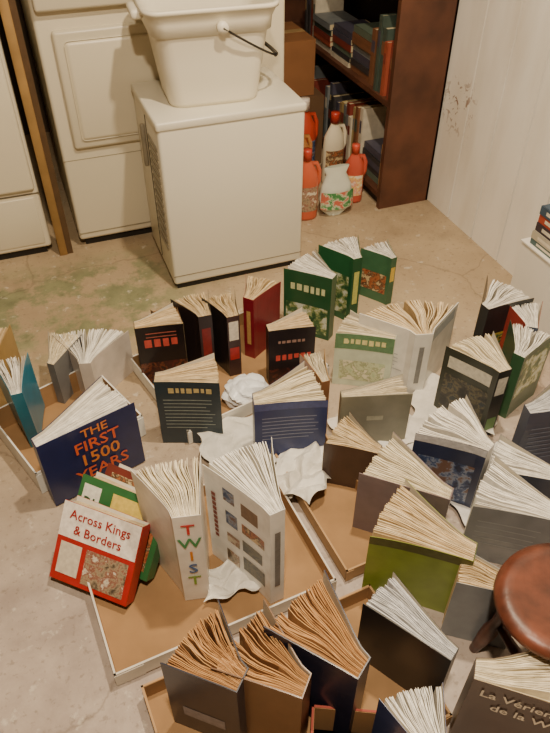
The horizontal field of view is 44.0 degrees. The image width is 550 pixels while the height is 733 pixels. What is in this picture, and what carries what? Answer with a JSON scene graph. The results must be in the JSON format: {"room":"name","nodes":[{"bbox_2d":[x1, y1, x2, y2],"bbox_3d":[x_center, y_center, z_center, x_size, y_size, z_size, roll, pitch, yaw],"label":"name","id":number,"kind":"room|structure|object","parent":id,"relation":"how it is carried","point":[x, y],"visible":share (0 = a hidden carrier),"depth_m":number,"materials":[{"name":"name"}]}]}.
{"room":"basement laundry room","nodes":[
{"label":"basement laundry room","id":0,"kind":"room"},
{"bbox_2d":[0,0,49,134],"bbox_3d":[-1.349,-1.951,2.520,3.500,2.250,0.100,-14,44,-15],"label":"wall","id":1,"kind":"structure","parent":0,"point":[18,2],"depth_m":3.09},
{"bbox_2d":[0,132,549,732],"bbox_3d":[-0.526,0.373,1.645,3.500,0.050,4.800,-14,44,-15],"label":"floor","id":2,"kind":"structure","parent":0,"point":[57,676],"depth_m":1.97,"materials":[{"name":"concrete"}]},
{"bbox_2d":[0,324,21,406],"bbox_3d":[-0.740,0.021,1.836,0.111,0.220,0.155,-14,44,-15],"label":"paperback book","id":3,"kind":"object","parent":2,"relation":"on","point":[8,347],"visible":0.27,"depth_m":1.81,"materials":[{"name":"paper"}]},
{"bbox_2d":[0,37,50,259],"bbox_3d":[-1.230,-0.865,2.280,0.690,0.950,0.674,-14,44,-15],"label":"washing machine","id":4,"kind":"object","parent":2,"relation":"on","point":[24,231],"visible":1,"depth_m":2.29,"materials":[{"name":"white metal"}]},
{"bbox_2d":[0,0,72,255],"bbox_3d":[-0.763,-0.899,2.056,0.048,1.300,0.024,-14,44,-15],"label":"plank","id":5,"kind":"object","parent":2,"relation":"on","point":[10,19],"visible":1,"depth_m":2.15,"materials":[{"name":"brown wood"}]},
{"bbox_2d":[47,332,82,403],"bbox_3d":[-0.609,-0.004,1.916,0.098,0.150,0.141,14,44,15],"label":"paperback book","id":6,"kind":"object","parent":2,"relation":"on","point":[59,364],"visible":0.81,"depth_m":1.87,"materials":[{"name":"grey paper"}]},
{"bbox_2d":[0,371,145,493],"bbox_3d":[-0.547,0.152,1.798,0.302,0.075,0.271,-30,50,-29],"label":"cardboard box","id":7,"kind":"object","parent":2,"relation":"on","point":[12,434],"visible":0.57,"depth_m":1.81,"materials":[{"name":"brown cardboard"}]},
{"bbox_2d":[0,352,44,447],"bbox_3d":[-0.646,0.092,1.736,0.093,0.236,0.158,-14,44,-15],"label":"paperback book","id":8,"kind":"object","parent":7,"relation":"on","point":[23,395],"visible":0.96,"depth_m":1.70,"materials":[{"name":"teal paper"}]},
{"bbox_2d":[30,376,144,505],"bbox_3d":[-0.468,0.176,1.662,0.241,0.210,0.135,-26,48,-26],"label":"hardcover book","id":9,"kind":"object","parent":2,"relation":"on","point":[99,428],"visible":0.95,"depth_m":1.60,"materials":[{"name":"blue paper"}]},
{"bbox_2d":[52,328,132,392],"bbox_3d":[-0.499,-0.025,1.940,0.175,0.150,0.177,-29,49,-28],"label":"paperback book","id":10,"kind":"object","parent":2,"relation":"on","point":[108,354],"visible":0.74,"depth_m":1.89,"materials":[{"name":"white paper"}]},
{"bbox_2d":[49,495,149,606],"bbox_3d":[-0.373,0.393,1.460,0.191,0.167,0.144,15,44,16],"label":"hardcover book","id":11,"kind":"object","parent":2,"relation":"on","point":[102,546],"visible":0.99,"depth_m":1.44,"materials":[{"name":"red paper"}]},
{"bbox_2d":[105,463,136,485],"bbox_3d":[-0.321,0.326,1.551,0.176,0.145,0.153,18,45,19],"label":"hardcover book","id":12,"kind":"object","parent":2,"relation":"on","point":[122,473],"visible":0.14,"depth_m":1.55,"materials":[{"name":"paper"}]},
{"bbox_2d":[21,0,284,243],"bbox_3d":[-0.439,-1.062,2.501,0.800,0.950,0.674,-14,44,-15],"label":"dryer","id":13,"kind":"object","parent":2,"relation":"on","point":[88,55],"visible":0.5,"depth_m":2.21,"materials":[{"name":"white metal"}]},
{"bbox_2d":[87,482,336,685],"bbox_3d":[-0.164,0.430,1.510,0.485,0.045,0.361,-17,45,-18],"label":"cardboard tray","id":14,"kind":"object","parent":2,"relation":"on","point":[138,636],"visible":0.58,"depth_m":1.44,"materials":[{"name":"brown cardboard"}]},
{"bbox_2d":[76,471,159,581],"bbox_3d":[-0.342,0.351,1.510,0.216,0.163,0.155,17,44,18],"label":"hardcover book","id":15,"kind":"object","parent":14,"relation":"on","point":[103,489],"visible":0.4,"depth_m":1.48,"materials":[{"name":"green paper"}]},
{"bbox_2d":[130,453,209,599],"bbox_3d":[-0.193,0.345,1.409,0.143,0.295,0.157,-14,44,-15],"label":"paperback book","id":16,"kind":"object","parent":14,"relation":"on","point":[176,516],"visible":0.99,"depth_m":1.35,"materials":[{"name":"white paper"}]},
{"bbox_2d":[204,560,259,601],"bbox_3d":[-0.089,0.454,1.471,0.156,0.040,0.096,-14,44,-15],"label":"sheet","id":17,"kind":"object","parent":14,"relation":"in","point":[225,580],"visible":0.67,"depth_m":1.47,"materials":[{"name":"white paper"}]},
{"bbox_2d":[202,437,284,603],"bbox_3d":[-0.047,0.334,1.406,0.152,0.315,0.181,-14,44,-15],"label":"paperback book","id":18,"kind":"object","parent":14,"relation":"on","point":[246,509],"visible":0.97,"depth_m":1.34,"materials":[{"name":"white paper"}]},
{"bbox_2d":[131,67,306,287],"bbox_3d":[-0.187,-0.634,2.300,0.478,0.578,0.353,-14,44,-15],"label":"dehumidifier","id":19,"kind":"object","parent":2,"relation":"on","point":[224,182],"visible":0.98,"depth_m":2.14,"materials":[{"name":"white plastic"}]},
{"bbox_2d":[126,0,278,107],"bbox_3d":[-0.202,-0.947,2.010,0.431,0.275,0.306,-11,43,-12],"label":"plastic bucket","id":20,"kind":"object","parent":19,"relation":"on","point":[206,52],"visible":1,"depth_m":1.92,"materials":[{"name":"white plastic"}]},
{"bbox_2d":[131,312,328,443],"bbox_3d":[-0.134,0.004,1.983,0.462,0.050,0.355,-24,47,-25],"label":"cardboard tray","id":21,"kind":"object","parent":2,"relation":"on","point":[257,365],"visible":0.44,"depth_m":1.98,"materials":[{"name":"brown cardboard"}]},
{"bbox_2d":[133,302,186,383],"bbox_3d":[-0.327,-0.055,1.929,0.130,0.210,0.105,-14,44,-15],"label":"paperback book","id":22,"kind":"object","parent":21,"relation":"on","point":[160,338],"visible":0.8,"depth_m":1.88,"materials":[{"name":"black paper"}]},
{"bbox_2d":[150,308,187,362],"bbox_3d":[-0.299,-0.068,1.951,0.076,0.200,0.105,-14,44,-15],"label":"paperback book","id":23,"kind":"object","parent":21,"relation":"on","point":[175,308],"visible":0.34,"depth_m":1.90,"materials":[{"name":"black paper"}]},
{"bbox_2d":[153,353,222,442],"bbox_3d":[-0.215,0.102,1.746,0.170,0.220,0.115,-14,44,-15],"label":"paperback book","id":24,"kind":"object","parent":21,"relation":"on","point":[187,395],"visible":0.92,"depth_m":1.70,"materials":[{"name":"black paper"}]},
{"bbox_2d":[170,292,214,361],"bbox_3d":[-0.224,-0.091,1.965,0.113,0.215,0.119,-14,44,-15],"label":"paperback book","id":25,"kind":"object","parent":21,"relation":"on","point":[196,317],"visible":0.68,"depth_m":1.91,"materials":[{"name":"black paper"}]},
{"bbox_2d":[202,293,241,375],"bbox_3d":[-0.141,-0.089,1.959,0.100,0.220,0.119,-14,44,-15],"label":"paperback book","id":26,"kind":"object","parent":21,"relation":"on","point":[224,311],"visible":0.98,"depth_m":1.91,"materials":[{"name":"black paper"}]},
{"bbox_2d":[221,373,268,408],"bbox_3d":[-0.082,0.064,1.892,0.141,0.071,0.107,-14,44,-15],"label":"crumpled paper","id":27,"kind":"object","parent":21,"relation":"in","point":[238,391],"visible":0.78,"depth_m":1.86,"materials":[{"name":"white paper"}]},
{"bbox_2d":[243,276,280,358],"bbox_3d":[-0.059,-0.146,2.023,0.112,0.220,0.119,18,45,19],"label":"paperback book","id":28,"kind":"object","parent":21,"relation":"on","point":[261,298],"visible":0.93,"depth_m":1.98,"materials":[{"name":"red paper"}]},
{"bbox_2d":[266,307,315,384],"bbox_3d":[0.035,-0.049,1.930,0.130,0.200,0.096,-14,44,-15],"label":"paperback book","id":29,"kind":"object","parent":21,"relation":"on","point":[292,335],"visible":0.82,"depth_m":1.88,"materials":[{"name":"black paper"}]},
{"bbox_2d":[197,415,276,463],"bbox_3d":[-0.079,0.196,1.760,0.236,0.040,0.196,-14,44,-15],"label":"sheet","id":30,"kind":"object","parent":2,"relation":"on","point":[237,431],"visible":0.41,"depth_m":1.76,"materials":[{"name":"white paper"}]},
{"bbox_2d":[252,361,327,455],"bbox_3d":[0.024,0.134,1.710,0.178,0.220,0.153,-14,44,-15],"label":"paperback book","id":31,"kind":"object","parent":2,"relation":"on","point":[292,410],"visible":0.79,"depth_m":1.65,"materials":[{"name":"blue paper"}]},
{"bbox_2d":[141,584,451,732],"bbox_3d":[0.035,0.636,1.275,0.502,0.050,0.291,-17,45,-18],"label":"cardboard tray","id":32,"kind":"object","parent":2,"relation":"on","point":[378,686],"visible":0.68,"depth_m":1.31,"materials":[{"name":"brown cardboard"}]},
{"bbox_2d":[160,599,248,732],"bbox_3d":[-0.098,0.551,1.220,0.136,0.240,0.140,17,44,18],"label":"hardcover book","id":33,"kind":"object","parent":32,"relation":"on","point":[204,700],"visible":0.96,"depth_m":1.14,"materials":[{"name":"beige paper"}]},
{"bbox_2d":[211,598,311,732],"bbox_3d":[-0.005,0.554,1.216,0.156,0.240,0.147,15,44,16],"label":"hardcover book","id":34,"kind":"object","parent":32,"relation":"on","point":[277,686],"visible":0.88,"depth_m":1.13,"materials":[{"name":"beige paper"}]},
{"bbox_2d":[263,570,370,732],"bbox_3d":[0.095,0.535,1.230,0.172,0.250,0.154,33,51,31],"label":"hardcover book","id":35,"kind":"object","parent":32,"relation":"on","point":[317,627],"visible":0.84,"depth_m":1.15,"materials":[{"name":"paper"}]},
{"bbox_2d":[358,572,458,692],"bbox_3d":[0.257,0.519,1.290,0.176,0.205,0.091,28,49,27],"label":"paperback book","id":36,"kind":"object","parent":32,"relation":"on","point":[402,641],"visible":0.9,"depth_m":1.24,"materials":[{"name":"black paper"}]},
{"bbox_2d":[304,134,312,147],"bbox_3d":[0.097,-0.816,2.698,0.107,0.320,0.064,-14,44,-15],"label":"label","id":37,"kind":"object","parent":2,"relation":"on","point":[307,136],"visible":0.08,"depth_m":2.65,"materials":[{"name":"orange paper"}]},
{"bbox_2d":[301,96,318,165],"bbox_3d":[0.125,-0.945,2.826,0.114,0.340,0.068,-14,44,-15],"label":"detergent bottle","id":38,"kind":"object","parent":2,"relation":"on","point":[310,126],"visible":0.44,"depth_m":2.77,"materials":[{"name":"orange plastic"}]},
{"bbox_2d":[284,249,336,340],"bbox_3d":[0.095,-0.208,2.085,0.135,0.230,0.169,-14,44,-15],"label":"paperback book","id":39,"kind":"object","parent":2,"relation":"on","point":[309,282],"visible":0.87,"depth_m":2.03,"materials":[{"name":"green paper"}]},
{"bbox_2d":[301,147,321,220],"bbox_3d":[0.125,-0.694,2.591,0.102,0.280,0.061,-7,42,-8],"label":"detergent bottle","id":40,"kind":"object","parent":2,"relation":"on","point":[311,175],"visible":0.83,"depth_m":2.57,"materials":[{"name":"orange plastic"}]},
{"bbox_2d":[300,87,323,163],"bbox_3d":[0.022,-1.093,3.022,0.271,0.301,0.330,-14,44,-15],"label":"cardboard box","id":41,"kind":"object","parent":2,"relation":"on","point":[316,100],"visible":0.09,"depth_m":2.89,"materials":[{"name":"brown cardboard"}]},
{"bbox_2d":[284,21,315,96],"bbox_3d":[0.013,-1.275,2.834,0.221,0.219,0.260,-14,44,-15],"label":"cardboard box","id":42,"kind":"object","parent":41,"relation":"on","point":[299,46],"visible":0.43,"depth_m":2.75,"materials":[{"name":"brown cardboard"}]},
{"bbox_2d":[300,351,329,428],"bbox_3d":[0.117,0.071,1.795,0.069,0.200,0.122,-14,44,-15],"label":"paperback book","id":43,"kind":"object","parent":2,"relation":"on","point":[314,363],"visible":0.41,"depth_m":1.73,"materials":[{"name":"beige paper"}]},
{"bbox_2d":[275,434,372,581],"bbox_3d":[0.143,0.322,1.634,0.152,0.040,0.381,-17,45,-18],"label":"cardboard tray","id":44,"kind":"object","parent":2,"relation":"on","point":[330,511],"visible":0.36,"depth_m":1.59,"materials":[{"name":"brown cardboard"}]},
{"bbox_2d":[275,462,299,498],"bbox_3d":[0.014,0.244,1.700,0.156,0.038,0.176,21,46,22],"label":"sheet","id":45,"kind":"object","parent":44,"relation":"on","point":[290,477],"visible":0.24,"depth_m":1.65,"materials":[{"name":"white paper"}]},
{"bbox_2d":[276,441,330,503],"bbox_3d":[0.076,0.245,1.680,0.156,0.063,0.216,21,46,22],"label":"sheet","id":46,"kind":"object","parent":44,"relation":"on","point":[308,460],"visible":0.66,"depth_m":1.67,"materials":[{"name":"white paper"}]},
{"bbox_2d":[321,110,346,182],"bbox_3d":[0.246,-0.903,2.810,0.102,0.300,0.061,-14,44,-15],"label":"detergent bottle","id":47,"kind":"object","parent":2,"relation":"on","point":[335,138],"visible":0.84,"depth_m":2.77,"materials":[{"name":"white plastic"}]},
{"bbox_2d":[319,163,352,215],"bbox_3d":[0.238,-0.684,2.641,0.144,0.200,0.085,-14,44,-15],"label":"vase","id":48,"kind":"object","parent":2,"relation":"on","point":[336,191],"visible":1,"depth_m":2.61,"materials":[{"name":"white ceramic"}]},
{"bbox_2d":[318,236,362,319],"bbox_3d":[0.216,-0.270,2.147,0.140,0.240,0.129,-14,44,-15],"label":"paperback book","id":49,"kind":"object","parent":2,"relation":"on","point":[344,257],"visible":0.77,"depth_m":2.09,"materials":[{"name":"green paper"}]},
{"bbox_2d":[310,705,375,732],"bbox_3d":[0.154,0.689,1.179,0.192,0.100,0.141,3,42,4],"label":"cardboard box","id":50,"kind":"object","parent":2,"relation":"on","point":[322,717],"visible":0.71,"depth_m":1.22,"materials":[{"name":"brown cardboard"}]},
{"bbox_2d":[372,682,445,732],"bbox_3d":[0.245,0.645,1.157,0.113,0.195,0.123,-14,44,-15],"label":"paperback book","id":51,"kind":"object","parent":50,"relation":"in","point":[422,710],"visible":1,"depth_m":1.12,"materials":[{"name":"white paper"}]},
{"bbox_2d":[322,412,381,488],"bbox_3d":[0.195,0.210,1.678,0.134,0.150,0.118,10,43,11],"label":"paperback book","id":52,"kind":"object","parent":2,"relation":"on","point":[347,453],"visible":0.84,"depth_m":1.62,"materials":[{"name":"brown paper"}]},
{"bbox_2d":[345,142,367,202],"bbox_3d":[0.319,-0.770,2.705,0.091,0.240,0.053,0,42,0],"label":"detergent bottle","id":53,"kind":"object","parent":2,"relation":"on","point":[356,171],"visible":0.82,"depth_m":2.68,"materials":[{"name":"orange plastic"}]},
{"bbox_2d":[332,310,396,385],"bbox_3d":[0.254,-0.047,1.935,0.164,0.190,0.112,6,42,7],"label":"paperback book","id":54,"kind":"object","parent":2,"relation":"on","point":[363,355],"visible":0.93,"depth_m":1.88,"materials":[{"name":"beige paper"}]},
{"bbox_2d":[284,0,459,208],"bbox_3d":[0.328,-1.707,2.509,0.221,1.900,1.094,-14,44,-15],"label":"bookcase","id":55,"kind":"object","parent":2,"relation":"on","point":[424,31],"visible":0.42,"depth_m":2.53,"materials":[{"name":"brown wood"}]},
{"bbox_2d":[305,0,396,184],"bbox_3d":[0.325,-1.521,2.632,0.178,1.338,0.976,-14,44,-15],"label":"books","id":56,"kind":"object","parent":55,"relation":"on","point":[365,47],"visible":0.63,"depth_m":2.78,"materials":[{"name":"paper"}]},
{"bbox_2d":[327,414,424,443],"bbox_3d":[0.283,0.156,1.820,0.216,0.024,0.216,-29,49,-29],"label":"sheet","id":57,"kind":"object","parent":2,"relation":"on","point":[414,424],"visible":0.13,"depth_m":1.82,"materials":[{"name":"white paper"}]},
{"bbox_2d":[337,374,412,443],"bbox_3d":[0.252,0.133,1.733,0.182,0.190,0.074,-14,44,-15],"label":"hardcover book","id":58,"kind":"object","parent":57,"relation":"on","point":[382,407],"visible":0.7,"depth_m":1.70,"materials":[{"name":"grey paper"}]},
{"bbox_2d":[359,239,396,304],"bbox_3d":[0.337,-0.303,2.229,0.106,0.180,0.113,-14,44,-15],"label":"paperback book","id":59,"kind":"object","parent":2,"relation":"on","point":[379,261],"visible":0.99,"depth_m":2.20,"materials":[{"name":"green paper"}]},
{"bbox_2d":[378,441,413,449],"bbox_3d":[0.395,0.249,1.718,0.236,0.025,0.236,-7,42,-7],"label":"sheet","id":60,"kind":"object","parent":2,"relation":"on","point":[383,443],"visible":0.06,"depth_m":1.77,"materials":[{"name":"white paper"}]},
{"bbox_2d":[412,394,494,507],"bbox_3d":[0.404,0.222,1.611,0.177,0.220,0.172,-14,44,-15],"label":"paperback book","id":61,"kind":"object","parent":60,"relation":"on","point":[453,442],"visible":0.74,"depth_m":1.55,"materials":[{"name":"paper"}]},
{"bbox_2d":[352,432,453,532],"bbox_3d":[0.300,0.283,1.558,0.198,0.200,0.146,15,44,16],"label":"hardcover book","id":62,"kind":"object","parent":2,"relation":"on","point":[396,462],"visible":0.52,"depth_m":1.49,"materials":[{"name":"paper"}]},
{"bbox_2d":[359,300,458,393],"bbox_3d":[0.371,-0.080,1.949,0.206,0.220,0.199,24,47,25],"label":"hardcover book","id":63,"kind":"object","parent":2,"relation":"on","point":[420,344],"visible":0.73,"depth_m":1.87,"materials":[{"name":"white paper"}]},
{"bbox_2d":[362,479,477,612],"bbox_3d":[0.310,0.385,1.436,0.200,0.210,0.168,15,44,16],"label":"paperback book","id":64,"kind":"object","parent":2,"relation":"on","point":[411,540],"visible":0.88,"depth_m":1.37,"materials":[{"name":"green paper"}]},
{"bbox_2d":[411,373,496,434],"bbox_3d":[0.493,0.100,1.883,0.236,0.026,0.216,7,42,7],"label":"sheet","id":65,"kind":"object","parent":2,"relation":"on","point":[422,400],"visible":0.16,"depth_m":1.89,"materials":[{"name":"white paper"}]},
{"bbox_2d":[434,331,511,434],"bbox_3d":[0.526,0.055,1.787,0.150,0.235,0.149,-14,44,-15],"label":"paperback book","id":66,"kind":"object","parent":65,"relation":"on","point":[477,367],"visible":0.84,"depth_m":1.74,"materials":[{"name":"black paper"}]},
{"bbox_2d":[450,441,497,525],"bbox_3d":[0.549,0.311,1.648,0.276,0.025,0.276,-21,46,-22],"label":"sheet","id":67,"kind":"object","parent":2,"relation":"on","point":[464,511],"visible":0.07,"depth_m":1.61,"materials":[{"name":"white paper"}]},
{"bbox_2d":[487,434,549,498],"bbox_3d":[0.573,0.269,1.597,0.172,0.170,0.119,8,42,9],"label":"paperback book","id":68,"kind":"object","parent":67,"relation":"on","point":[531,468],"visible":0.36,"depth_m":1.53,"materials":[{"name":"white paper"}]},
{"bbox_2d":[441,555,509,648],"bbox_3d":[0.413,0.464,1.355,0.131,0.200,0.080,10,43,11],"label":"paperback book","id":69,"kind":"object","parent":2,"relation":"on","point":[470,605],"visible":0.59,"depth_m":1.31,"materials":[{"name":"grey paper"}]},
{"bbox_2d":[448,651,549,732],"bbox_3d":[0.449,0.572,1.201,0.222,0.245,0.155,14,44,15],"label":"paperback book","id":70,"kind":"object","parent":2,"relation":"on","point":[510,693],"visible":0.97,"depth_m":1.11,"materials":[{"name":"brown paper"}]},
{"bbox_2d":[473,275,533,343],"bbox_3d":[0.631,-0.137,2.013,0.155,0.220,0.145,-14,44,-15],"label":"paperback book","id":71,"kind":"object","parent":2,"relation":"on","point":[493,312],"visible":0.58,"depth_m":1.92,"materials":[{"name":"paper"}]},
{"bbox_2d":[463,456,549,564],"bbox_3d":[0.523,0.333,1.510,0.180,0.190,0.158,14,44,15],"label":"paperback book","id":72,"kind":"object","parent":2,"relation":"on","point":[508,515],"visible":0.82,"depth_m":1.45,"materials":[{"name":"white paper"}]},
{"bbox_2d":[469,543,549,660],"bbox_3d":[0.500,0.499,1.257,0.248,0.284,0.224,-14,44,-15],"label":"wooden stool","id":73,"kind":"object","parent":2,"relation":"on","point":[521,587],"visible":0.71,"depth_m":1.18,"materials":[{"name":"brown wood"}]},
{"bbox_2d":[499,302,542,348],"bbox_3d":[0.690,-0.070,1.945,0.109,0.210,0.130,6,42,7],"label":"paperback book","id":74,"kind":"object","parent":2,"relation":"on","point":[529,316],"visible":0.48,"depth_m":1.89,"materials":[{"name":"white paper"}]},
{"bbox_2d":[498,320,549,417],"bbox_3d":[0.647,0.011,1.848,0.120,0.220,0.139,27,49,27],"label":"paperback book","id":75,"kind":"object","parent":2,"relation":"on","point":[525,351],"visible":0.87,"depth_m":1.80,"materials":[{"name":"green paper"}]},
{"bbox_2d":[510,237,549,337],"bbox_3d":[0.870,-0.204,2.058,0.137,0.260,0.328,-14,44,-15],"label":"shelf unit","id":76,"kind":"object","parent":2,"relation":"on","point":[531,275],"visible":0.59,"depth_m":2.06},
{"bbox_2d":[530,204,549,257],"bbox_3d":[0.867,-0.361,1.936,0.120,0.135,0.248,-14,44,-15],"label":"stacked books","id":77,"kind":"object","parent":76,"relation":"on","point":[540,237],"visible":1,"depth_m":1.99,"materials":[{"name":"multicoloured paper"}]},
{"bbox_2d":[512,384,549,463],"bbox_3d":[0.645,0.160,1.665,0.160,0.240,0.120,-14,44,-15],"label":"paperback book","id":78,"kind":"object","parent":2,"relation":"on","point":[532,432],"visible":0.67,"depth_m":1.59,"materials":[{"name":"grey paper"}]},
{"bbox_2d":[427,0,549,275],"bbox_3d":[1.061,-0.844,1.281,0.100,2.250,4.700,-14,44,-15],"label":"wall","id":79,"kind":"structure","parent":0,"point":[490,173],"depth_m":2.28,"materials":[{"name":"paint"}]}
]}

